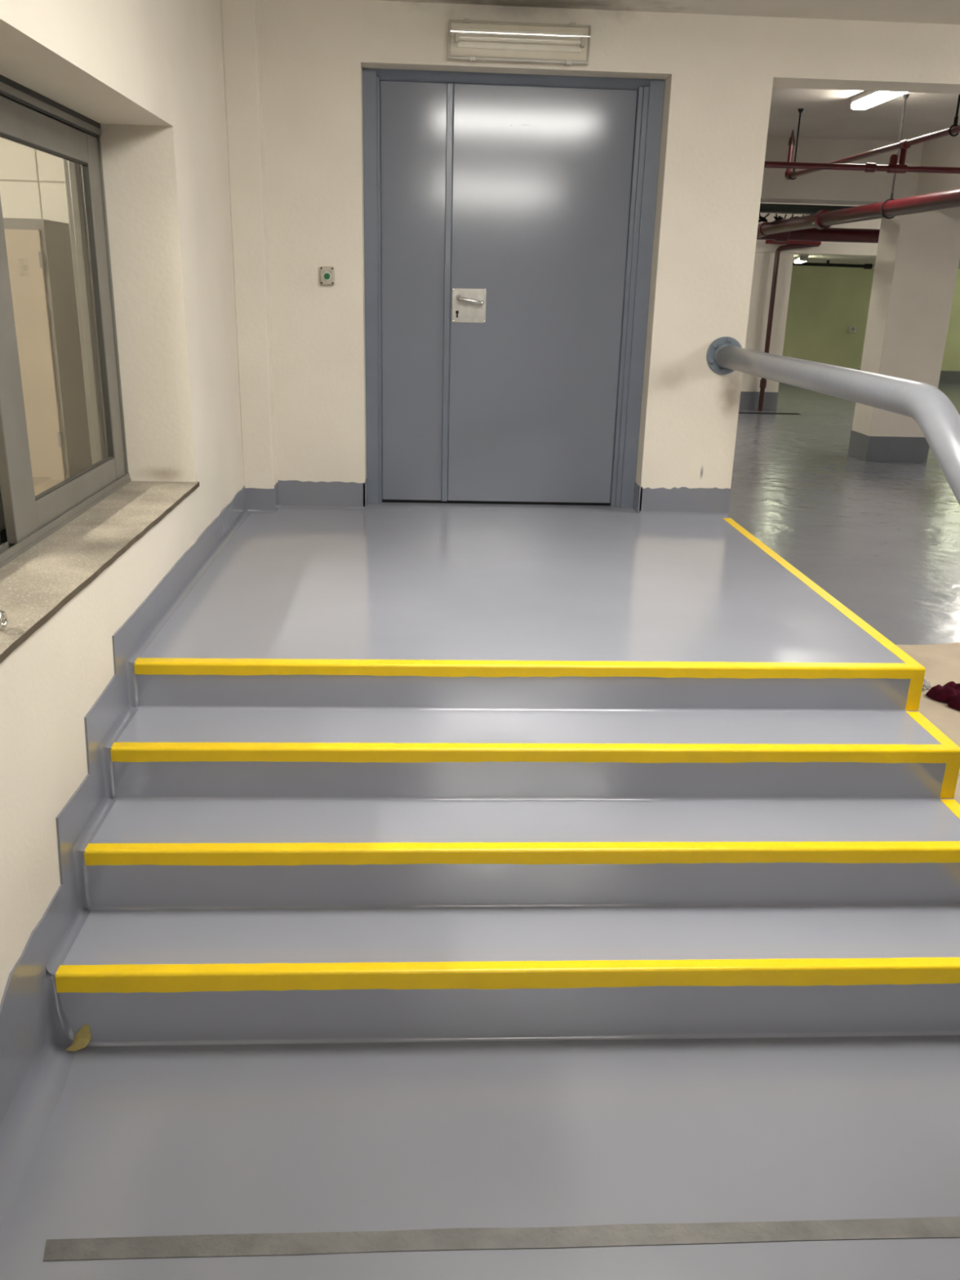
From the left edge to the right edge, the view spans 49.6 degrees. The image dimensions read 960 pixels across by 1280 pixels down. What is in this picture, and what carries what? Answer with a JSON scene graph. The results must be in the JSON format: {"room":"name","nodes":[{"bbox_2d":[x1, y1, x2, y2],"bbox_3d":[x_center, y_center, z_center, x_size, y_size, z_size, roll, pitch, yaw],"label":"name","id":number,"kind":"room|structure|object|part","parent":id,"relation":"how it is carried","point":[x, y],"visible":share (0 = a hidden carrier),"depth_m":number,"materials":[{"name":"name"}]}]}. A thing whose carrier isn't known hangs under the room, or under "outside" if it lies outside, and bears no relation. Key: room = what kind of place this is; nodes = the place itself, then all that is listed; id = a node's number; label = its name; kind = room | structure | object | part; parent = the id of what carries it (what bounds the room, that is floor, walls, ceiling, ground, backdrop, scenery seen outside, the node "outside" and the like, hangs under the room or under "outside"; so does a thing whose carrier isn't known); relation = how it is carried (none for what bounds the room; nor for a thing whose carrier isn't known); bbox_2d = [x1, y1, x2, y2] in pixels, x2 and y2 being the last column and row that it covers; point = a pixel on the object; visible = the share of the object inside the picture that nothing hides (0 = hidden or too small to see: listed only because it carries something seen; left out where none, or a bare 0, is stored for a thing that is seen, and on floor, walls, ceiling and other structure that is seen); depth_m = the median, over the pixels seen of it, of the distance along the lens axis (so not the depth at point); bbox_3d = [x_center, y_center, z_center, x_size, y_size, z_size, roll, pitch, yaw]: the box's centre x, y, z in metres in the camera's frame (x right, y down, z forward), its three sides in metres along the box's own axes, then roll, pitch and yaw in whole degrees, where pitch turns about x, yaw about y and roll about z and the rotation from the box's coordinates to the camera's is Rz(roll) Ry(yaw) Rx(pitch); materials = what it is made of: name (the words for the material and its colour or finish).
{"room":"basement parking garage","nodes":[
{"label":"basement parking garage","id":0,"kind":"room"},
{"bbox_2d":[0,137,69,223],"bbox_3d":[-3.322,-1.681,5.694,3.800,2.999,0.162,0,19,-3],"label":"wall","id":1,"kind":"structure","parent":0,"point":[33,181],"depth_m":5.42,"materials":[{"name":"beige tile"}]},
{"bbox_3d":[-2.643,-2.731,5.295,0.690,0.696,0.022,0,19,-3],"label":"panel","id":2,"kind":"part","parent":1,"relation":"part of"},
{"bbox_3d":[-2.661,-2.074,5.520,0.690,0.684,0.022,0,19,-3],"label":"panel","id":3,"kind":"part","parent":1,"relation":"part of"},
{"bbox_3d":[-1.944,-2.725,5.333,0.700,0.696,0.022,0,19,-3],"label":"panel","id":4,"kind":"part","parent":1,"relation":"part of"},
{"bbox_3d":[-1.962,-2.068,5.558,0.700,0.684,0.022,0,19,-3],"label":"panel","id":5,"kind":"part","parent":1,"relation":"part of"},
{"bbox_2d":[65,1023,91,1051],"bbox_3d":[-1.003,0.991,2.586,0.062,0.058,0.025,-6,20,-20],"label":"scrap","id":6,"kind":"object","parent":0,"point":[82,1037],"visible":1,"depth_m":2.59,"materials":[{"name":"beige paper"}]},
{"bbox_2d":[0,0,244,1004],"bbox_3d":[-1.141,0.192,0.302,0.400,3.051,10.822,0,19,-3],"label":"wall","id":7,"kind":"structure","parent":0,"point":[150,73],"depth_m":3.76,"materials":[{"name":"beige paint"}]},
{"bbox_2d":[0,74,131,568],"bbox_3d":[-1.389,-0.807,2.656,0.145,1.295,2.742,0,19,-3],"label":"window","id":8,"kind":"structure","parent":7,"relation":"in","point":[28,117],"depth_m":3.54,"materials":[{"name":"metal"}]},
{"bbox_3d":[-1.372,-0.623,2.153,0.030,1.222,1.650,0,19,-3],"label":"sash","id":9,"kind":"part","parent":8,"relation":"part of","materials":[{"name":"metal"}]},
{"bbox_3d":[-1.312,-1.391,2.459,0.020,0.022,2.740,0,19,-3],"label":"head trim","id":10,"kind":"part","parent":8,"relation":"part of","materials":[{"name":"metal"}]},
{"bbox_3d":[-1.458,-1.242,3.927,0.138,1.293,0.052,0,19,-3],"label":"jamb frame","id":11,"kind":"part","parent":8,"relation":"part of","materials":[{"name":"metal"}]},
{"bbox_2d":[0,480,199,663],"bbox_3d":[-1.272,-0.187,2.880,0.413,0.018,2.752,0,19,-3],"label":"window sill","id":12,"kind":"structure","parent":7,"relation":"attached to","point":[36,584],"depth_m":3.04,"materials":[{"name":"stone"}]},
{"bbox_2d":[0,609,7,630],"bbox_3d":[-1.097,-0.045,2.379,0.011,0.047,0.047,0,19,-3],"label":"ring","id":13,"kind":"object","parent":12,"relation":"on","point":[3,617],"visible":1,"depth_m":2.38,"materials":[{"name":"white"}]},
{"bbox_2d":[0,485,250,1230],"bbox_3d":[-0.937,1.268,0.588,0.096,0.840,10.245,0,19,-3],"label":"baseboard","id":14,"kind":"structure","parent":7,"relation":"attached to","point":[36,1033],"depth_m":2.64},
{"bbox_2d":[0,382,959,1279],"bbox_3d":[5.569,-1.164,9.698,14.400,0.122,28.800,0,19,-3],"label":"floor","id":15,"kind":"structure","parent":0,"point":[182,1140],"depth_m":2.38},
{"bbox_2d":[43,1216,959,1261],"bbox_3d":[1.140,1.230,2.175,4.024,0.012,0.053,0,19,-3],"label":"floor strip","id":16,"kind":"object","parent":15,"relation":"on","point":[947,1227],"depth_m":2.11,"materials":[{"name":"grey metal"}]},
{"bbox_2d":[46,508,959,1046],"bbox_3d":[0.126,0.181,4.101,2.540,0.721,3.259,0,19,-3],"label":"staircase","id":17,"kind":"structure","parent":15,"relation":"on","point":[381,775],"depth_m":3.02,"materials":[{"name":"grey paint"}]},
{"bbox_2d":[738,252,794,410],"bbox_3d":[4.569,-5.056,17.054,0.712,2.439,0.612,0,19,-3],"label":"pillar","id":18,"kind":"structure","parent":15,"relation":"on","point":[763,266],"depth_m":16.70,"materials":[{"name":"paint"}]},
{"bbox_2d":[738,412,800,414],"bbox_3d":[3.183,-3.653,16.638,3.950,0.023,0.160,0,19,-3],"label":"trim","id":19,"kind":"structure","parent":15,"relation":"on","point":[739,412],"depth_m":16.70,"materials":[{"name":"black"}]},
{"bbox_2d":[757,240,821,411],"bbox_3d":[4.855,-5.009,16.630,0.864,2.639,0.141,0,19,-3],"label":"pipe","id":20,"kind":"object","parent":15,"relation":"on","point":[791,244],"visible":0.94,"depth_m":16.40,"materials":[{"name":"red metal"}]},
{"bbox_2d":[848,207,959,462],"bbox_3d":[4.894,-3.495,11.954,0.732,2.799,0.552,0,19,-3],"label":"square column","id":21,"kind":"structure","parent":15,"relation":"on","point":[917,255],"depth_m":11.68,"materials":[{"name":"paint"}]},
{"bbox_2d":[921,679,931,690],"bbox_3d":[2.187,0.217,5.128,0.094,0.048,0.086,0,19,-3],"label":"plastic wrap","id":22,"kind":"object","parent":15,"relation":"on","point":[926,686],"visible":0.5,"depth_m":5.11,"materials":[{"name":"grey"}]},
{"bbox_2d":[925,681,959,711],"bbox_3d":[2.352,0.249,4.972,0.318,0.089,0.294,-7,21,-23],"label":"rag","id":23,"kind":"object","parent":15,"relation":"on","point":[949,693],"visible":1,"depth_m":4.96,"materials":[{"name":"red fabric"}]},
{"bbox_2d":[258,0,959,515],"bbox_3d":[2.599,-1.654,5.458,7.600,3.399,0.250,0,19,-3],"label":"wall","id":24,"kind":"structure","parent":0,"point":[720,73],"depth_m":5.00,"materials":[{"name":"beige paint"}]},
{"bbox_2d":[220,0,276,488],"bbox_3d":[-1.106,-1.791,5.027,0.151,2.352,0.133,0,19,-3],"label":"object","id":25,"kind":"structure","parent":24,"relation":"attached to","point":[240,19],"depth_m":4.92,"materials":[{"name":"beige paint"}]},
{"bbox_2d":[320,266,334,284],"bbox_3d":[-0.749,-1.785,5.085,0.069,0.085,0.042,0,19,-3],"label":"button","id":26,"kind":"object","parent":24,"relation":"attached to","point":[326,273],"visible":1,"depth_m":5.07,"materials":[{"name":"grey plastic"}]},
{"bbox_2d":[244,478,730,515],"bbox_3d":[0.063,-0.757,5.503,2.555,0.147,0.288,0,19,-3],"label":"baseboard","id":27,"kind":"structure","parent":24,"relation":"attached to","point":[291,494],"depth_m":5.46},
{"bbox_2d":[362,68,665,513],"bbox_3d":[0.143,-1.714,5.296,1.471,2.104,0.227,0,19,-3],"label":"door","id":28,"kind":"structure","parent":24,"relation":"in","point":[539,175],"depth_m":5.33,"materials":[{"name":"grey metal"}]},
{"bbox_3d":[-0.056,-1.724,5.352,0.176,0.168,0.004,0,19,-3],"label":"lock plate","id":29,"kind":"part","parent":28,"relation":"part of","materials":[{"name":"metal"}]},
{"bbox_3d":[-0.051,-1.743,5.312,0.144,0.046,0.062,0,19,-3],"label":"lever handle","id":30,"kind":"part","parent":28,"relation":"part of","materials":[{"name":"silver metal"}]},
{"bbox_2d":[448,17,591,66],"bbox_3d":[0.181,-2.749,4.771,0.655,0.171,0.101,0,19,-3],"label":"lamp","id":31,"kind":"object","parent":24,"relation":"attached to","point":[472,41],"visible":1,"depth_m":4.77,"materials":[{"name":"plastic"}]},
{"bbox_2d":[454,31,459,43],"bbox_3d":[-0.105,-2.752,4.739,0.020,0.038,0.044,0,19,-3],"label":"socket","id":32,"kind":"object","parent":31,"relation":"attached to","point":[456,33],"depth_m":4.72,"materials":[{"name":"beige plastic"}]},
{"bbox_2d":[579,36,585,48],"bbox_3d":[0.471,-2.747,4.771,0.020,0.038,0.044,0,19,-3],"label":"socket","id":33,"kind":"object","parent":31,"relation":"attached to","point":[582,39],"depth_m":4.75,"materials":[{"name":"beige plastic"}]},
{"bbox_2d":[706,336,959,506],"bbox_3d":[1.324,-0.194,3.839,0.188,1.619,3.630,0,19,-3],"label":"handrail","id":34,"kind":"object","parent":24,"relation":"attached to","point":[935,415],"visible":1,"depth_m":3.48,"materials":[{"name":"grey metal"}]},
{"bbox_2d":[374,0,959,24],"bbox_3d":[2.798,-1.456,-0.059,7.800,0.500,10.822,0,19,-3],"label":"ceiling","id":35,"kind":"structure","parent":0,"point":[927,11],"depth_m":4.70,"materials":[{"name":"paint"}]},
{"bbox_2d":[755,202,959,268],"bbox_3d":[5.096,-7.733,19.360,14.400,1.158,6.640,0,19,-3],"label":"ceiling","id":36,"kind":"structure","parent":0,"point":[850,253],"depth_m":16.40,"materials":[{"name":"paint"}]},
{"bbox_2d":[794,255,808,263],"bbox_3d":[5.477,-6.494,17.709,0.140,0.095,1.300,5,19,11],"label":"lamp","id":37,"kind":"object","parent":36,"relation":"attached to","point":[800,259],"visible":1,"depth_m":17.13,"materials":[{"name":"grey"}]},
{"bbox_2d":[794,258,805,263],"bbox_3d":[5.476,-6.474,17.716,0.124,0.051,1.260,5,19,11],"label":"diffuser","id":38,"kind":"object","parent":37,"relation":"attached to","point":[796,260],"depth_m":17.48,"materials":[{"name":"white"}]},
{"bbox_2d":[792,260,872,269],"bbox_3d":[6.481,-6.953,19.191,1.560,0.135,0.090,0,19,-3],"label":"pipe","id":39,"kind":"object","parent":36,"relation":"hanging from","point":[869,266],"visible":0.87,"depth_m":19.18,"materials":[{"name":"black metal"}]},
{"bbox_2d":[756,187,959,238],"bbox_3d":[3.454,-3.685,8.894,0.186,0.181,7.122,0,19,-3],"label":"pipe","id":40,"kind":"object","parent":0,"point":[946,199],"visible":0.91,"depth_m":9.11,"materials":[{"name":"red metal"}]},
{"bbox_2d":[756,227,879,243],"bbox_3d":[3.951,-4.839,12.376,4.200,0.194,0.194,0,19,-3],"label":"pipe","id":41,"kind":"object","parent":40,"relation":"attached to","point":[829,234],"visible":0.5,"depth_m":12.33,"materials":[{"name":"red metal"}]},
{"bbox_2d":[767,87,959,140],"bbox_3d":[5.552,-5.240,10.618,14.400,0.200,11.538,0,19,-3],"label":"ceiling","id":42,"kind":"structure","parent":0,"point":[826,113],"depth_m":9.53,"materials":[{"name":"paint"}]},
{"bbox_2d":[789,108,804,179],"bbox_3d":[2.862,-4.474,9.375,0.056,0.582,0.055,16,24,37],"label":"hanger","id":43,"kind":"object","parent":42,"relation":"hanging from","point":[800,110],"visible":0.8,"depth_m":9.36,"materials":[{"name":"black metal"}]},
{"bbox_3d":[2.863,-4.526,9.358,0.015,0.473,0.015,-7,21,-24],"label":"rod","id":44,"kind":"part","parent":43,"relation":"part of","materials":[{"name":"black metal"}]},
{"bbox_2d":[760,136,924,205],"bbox_3d":[5.507,-5.098,11.436,14.000,0.600,0.560,0,19,-3],"label":"beam","id":45,"kind":"structure","parent":42,"relation":"attached to","point":[836,187],"depth_m":11.10,"materials":[{"name":"paint"}]},
{"bbox_2d":[759,203,853,214],"bbox_3d":[3.772,-4.974,12.003,4.200,0.088,0.310,0,19,-3],"label":"duct","id":46,"kind":"object","parent":45,"relation":"hanging from","point":[764,207],"visible":0.15,"depth_m":11.86,"materials":[{"name":"grey"}]},
{"bbox_2d":[758,213,769,222],"bbox_3d":[3.277,-4.892,12.028,0.157,0.109,0.074,0,19,-3],"label":"wire","id":47,"kind":"object","parent":46,"relation":"hanging from","point":[761,218],"visible":0.86,"depth_m":12.02,"materials":[{"name":"black"}]},
{"bbox_2d":[773,213,786,221],"bbox_3d":[3.475,-4.888,12.040,0.165,0.108,0.075,0,19,-3],"label":"wire","id":48,"kind":"object","parent":46,"relation":"hanging from","point":[775,217],"visible":0.71,"depth_m":12.02,"materials":[{"name":"black"}]},
{"bbox_2d":[849,90,907,110],"bbox_3d":[3.196,-4.297,8.130,0.140,0.095,1.200,0,19,-3],"label":"lamp","id":49,"kind":"object","parent":42,"relation":"attached to","point":[864,100],"visible":0.46,"depth_m":8.35,"materials":[{"name":"grey plastic"}]},
{"bbox_2d":[880,93,909,218],"bbox_3d":[3.476,-4.017,8.645,0.160,0.944,0.053,0,19,-3],"label":"hanger","id":50,"kind":"object","parent":42,"relation":"hanging from","point":[905,96],"visible":0.7,"depth_m":8.63,"materials":[{"name":"black metal"}]},
{"bbox_3d":[3.478,-4.110,8.613,0.015,0.748,0.015,8,20,18],"label":"rod","id":51,"kind":"part","parent":50,"relation":"part of","materials":[{"name":"black metal"}]},
{"bbox_2d":[915,132,959,195],"bbox_3d":[5.168,-4.004,8.207,0.610,0.600,6.218,0,19,-3],"label":"beam","id":52,"kind":"structure","parent":42,"relation":"attached to","point":[944,151],"depth_m":10.68,"materials":[{"name":"paint"}]},
{"bbox_2d":[948,93,959,136],"bbox_3d":[3.011,-3.475,6.487,0.056,0.597,0.055,16,24,37],"label":"hanger","id":53,"kind":"object","parent":42,"relation":"hanging from","point":[956,117],"visible":0.8,"depth_m":6.54,"materials":[{"name":"black metal"}]},
{"bbox_2d":[784,124,959,180],"bbox_3d":[2.958,-3.748,7.502,0.060,0.440,4.381,0,19,-3],"label":"pipe","id":54,"kind":"object","parent":53,"relation":"hanging from","point":[906,144],"visible":0.97,"depth_m":7.68,"materials":[{"name":"red metal"}]},
{"bbox_2d":[764,147,959,173],"bbox_3d":[3.663,-3.363,7.326,4.500,0.169,0.060,0,19,-3],"label":"pipe","id":55,"kind":"object","parent":54,"relation":"attached to","point":[892,167],"visible":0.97,"depth_m":7.27,"materials":[{"name":"red metal"}]},
{"bbox_2d":[888,154,897,165],"bbox_3d":[2.904,-3.362,7.288,0.054,0.085,0.054,0,19,-3],"label":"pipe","id":56,"kind":"object","parent":55,"relation":"attached to","point":[894,157],"depth_m":7.27,"materials":[{"name":"red metal"}]},
{"bbox_3d":[3.012,-3.527,6.469,0.015,0.488,0.015,-7,21,-24],"label":"rod","id":57,"kind":"part","parent":53,"relation":"part of","materials":[{"name":"black metal"}]},
{"bbox_2d":[782,265,959,370],"bbox_3d":[4.908,-7.512,22.781,14.400,3.399,0.300,0,19,-3],"label":"wall","id":58,"kind":"structure","parent":0,"point":[824,301],"depth_m":22.91,"materials":[{"name":"paint"}]},
{"bbox_2d":[848,325,856,332],"bbox_3d":[8.257,-6.888,22.983,0.140,0.140,0.050,0,19,-3],"label":"wall socket","id":59,"kind":"object","parent":58,"relation":"attached to","point":[852,328],"visible":1,"depth_m":22.96,"materials":[{"name":"white plastic"}]},
{"bbox_2d":[851,368,959,383],"bbox_3d":[4.877,-5.984,23.134,14.000,0.280,0.020,0,19,-3],"label":"baseboard","id":60,"kind":"structure","parent":58,"relation":"attached to","point":[946,376],"depth_m":23.44,"materials":[{"name":"paint"}]},
{"bbox_3d":[-3.384,0.794,3.239,3.750,0.100,6.400,0,19,-3],"label":"floor","id":61,"kind":"structure","parent":0,"visible":0},
{"bbox_2d":[3,217,92,496],"bbox_3d":[-2.351,-1.005,5.234,0.700,2.066,0.605,0,19,-3],"label":"tall cabinet","id":62,"kind":"object","parent":61,"relation":"on","point":[39,251],"visible":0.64,"depth_m":4.89,"materials":[{"name":"grey metal"}]},
{"bbox_3d":[-2.329,-0.924,4.975,0.638,1.961,0.019,0,19,-3],"label":"cabinet door","id":63,"kind":"part","parent":62,"relation":"part of","materials":[{"name":"beige wood"}]}
]}

